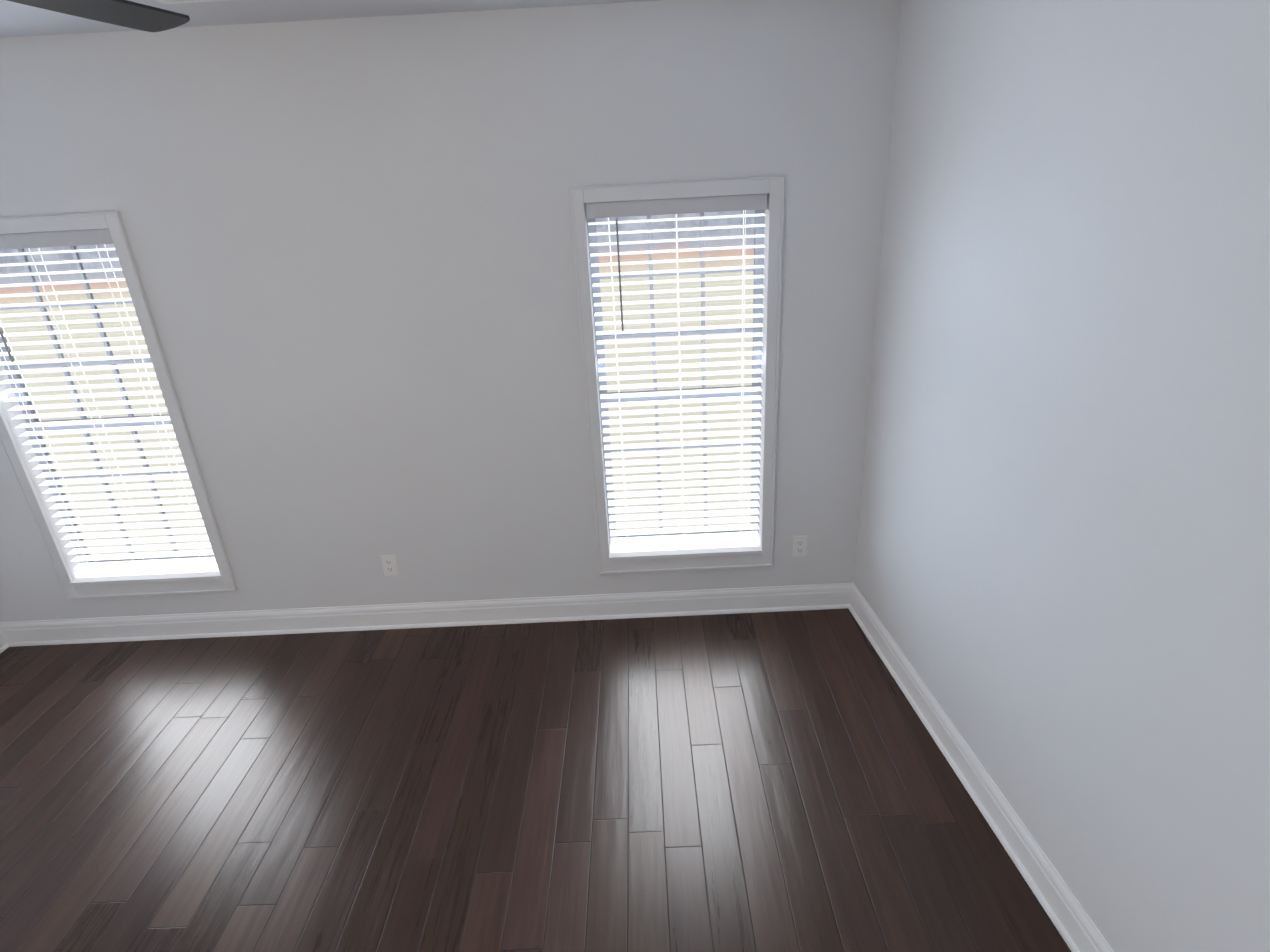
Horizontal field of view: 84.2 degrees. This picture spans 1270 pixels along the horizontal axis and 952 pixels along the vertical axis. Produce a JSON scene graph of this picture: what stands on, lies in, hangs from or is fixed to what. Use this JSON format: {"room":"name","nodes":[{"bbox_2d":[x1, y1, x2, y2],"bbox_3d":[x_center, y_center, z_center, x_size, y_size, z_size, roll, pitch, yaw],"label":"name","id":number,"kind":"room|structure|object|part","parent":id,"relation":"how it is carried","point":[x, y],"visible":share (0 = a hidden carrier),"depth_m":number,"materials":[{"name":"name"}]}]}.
{"room":"empty bedroom","nodes":[
{"label":"empty bedroom","id":0,"kind":"room"},
{"bbox_2d":[0,631,7,652],"bbox_3d":[-3.333,1.528,2.099,0.029,0.137,3.520,-3,23,1],"label":"baseboard","id":1,"kind":"structure","parent":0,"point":[3,642],"depth_m":3.71,"materials":[{"name":"white"}]},
{"bbox_2d":[0,0,659,37],"bbox_3d":[-1.042,-0.881,0.511,5.178,0.100,4.940,-3,23,1],"label":"ceiling","id":2,"kind":"structure","parent":0,"point":[19,20],"depth_m":2.54,"materials":[{"name":"paint"}]},
{"bbox_2d":[7,0,189,31],"bbox_3d":[-1.204,-0.898,1.089,1.228,0.304,1.240,-3,23,1],"label":"ceiling fan","id":3,"kind":"object","parent":2,"relation":"hanging from","point":[133,15],"visible":1,"depth_m":1.53,"materials":[{"name":"black"}]},
{"bbox_2d":[155,0,229,3],"bbox_3d":[-1.401,-1.536,2.245,0.295,0.011,0.145,-3,23,1],"label":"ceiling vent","id":4,"kind":"object","parent":2,"relation":"in","point":[175,1],"visible":0.96,"depth_m":2.30,"materials":[{"name":"white"}]},
{"bbox_2d":[0,0,901,621],"bbox_3d":[-0.990,-0.508,3.270,5.178,2.740,0.150,-3,23,1],"label":"wall","id":5,"kind":"structure","parent":0,"point":[350,242],"depth_m":2.99,"materials":[{"name":"paint"}]},
{"bbox_2d":[0,211,237,598],"bbox_3d":[-2.542,-0.255,3.335,0.890,1.836,0.155,-3,23,1],"label":"window","id":6,"kind":"structure","parent":5,"relation":"in","point":[18,458],"depth_m":3.36,"materials":[{"name":"white"}]},
{"bbox_3d":[-2.544,-0.292,3.374,0.770,1.673,0.047,-3,23,1],"label":"far window sash","id":7,"kind":"part","parent":6,"relation":"part of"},
{"bbox_2d":[0,228,218,577],"bbox_3d":[-2.543,-0.267,3.314,0.758,1.668,0.066,-3,23,1],"label":"window blinds","id":8,"kind":"object","parent":6,"relation":"attached to","point":[96,237],"visible":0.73,"depth_m":3.37,"materials":[{"name":"white plastic"}]},
{"bbox_2d":[381,555,398,575],"bbox_3d":[-1.253,0.457,3.590,0.072,0.116,0.009,-3,23,1],"label":"electrical outlet","id":9,"kind":"object","parent":5,"relation":"attached to","point":[389,565],"visible":1,"depth_m":3.59,"materials":[{"name":"white plastic"}]},
{"bbox_2d":[0,583,847,646],"bbox_3d":[-1.110,0.732,3.696,4.506,0.137,0.030,-3,23,1],"label":"baseboard","id":10,"kind":"structure","parent":5,"relation":"attached to","point":[817,596],"depth_m":3.70,"materials":[{"name":"white wood"}]},
{"bbox_2d":[568,176,784,574],"bbox_3d":[0.214,-0.388,3.301,0.890,1.836,0.155,-3,23,1],"label":"window","id":11,"kind":"structure","parent":5,"relation":"in","point":[761,554],"depth_m":3.23,"materials":[{"name":"white"}]},
{"bbox_3d":[0.213,-0.425,3.340,0.770,1.673,0.047,-3,23,1],"label":"near window sash","id":12,"kind":"part","parent":11,"relation":"part of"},
{"bbox_2d":[586,194,766,552],"bbox_3d":[0.213,-0.400,3.280,0.758,1.668,0.066,-3,23,1],"label":"window blinds","id":13,"kind":"object","parent":11,"relation":"attached to","point":[676,206],"visible":1,"depth_m":3.31,"materials":[{"name":"white plastic"}]},
{"bbox_2d":[792,535,807,556],"bbox_3d":[0.836,0.356,3.564,0.072,0.116,0.009,-3,23,1],"label":"electrical outlet","id":14,"kind":"object","parent":5,"relation":"attached to","point":[799,546],"visible":1,"depth_m":3.56,"materials":[{"name":"white plastic"}]},
{"bbox_2d":[0,608,1071,951],"bbox_3d":[-0.902,1.731,1.617,5.178,0.100,4.940,-3,23,1],"label":"floor","id":15,"kind":"structure","parent":0,"point":[760,782],"depth_m":2.66,"materials":[{"name":"brown wood"}]},
{"bbox_2d":[853,0,1269,951],"bbox_3d":[1.353,0.313,1.035,0.522,2.740,4.640,-3,23,1],"label":"wall","id":16,"kind":"structure","parent":0,"point":[1061,582],"depth_m":1.84,"materials":[{"name":"paint"}]},
{"bbox_2d":[844,583,1113,951],"bbox_3d":[1.324,1.518,1.534,0.387,0.137,4.620,-3,23,1],"label":"baseboard","id":17,"kind":"structure","parent":16,"relation":"attached to","point":[1080,927],"depth_m":2.46,"materials":[{"name":"white"}]},
{"label":"outside","id":18,"kind":"structure","parent":0,"visible":0},
{"bbox_2d":[0,210,754,554],"bbox_3d":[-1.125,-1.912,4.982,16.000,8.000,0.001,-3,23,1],"label":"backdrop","id":19,"kind":"structure","parent":18,"point":[602,290],"depth_m":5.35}
]}

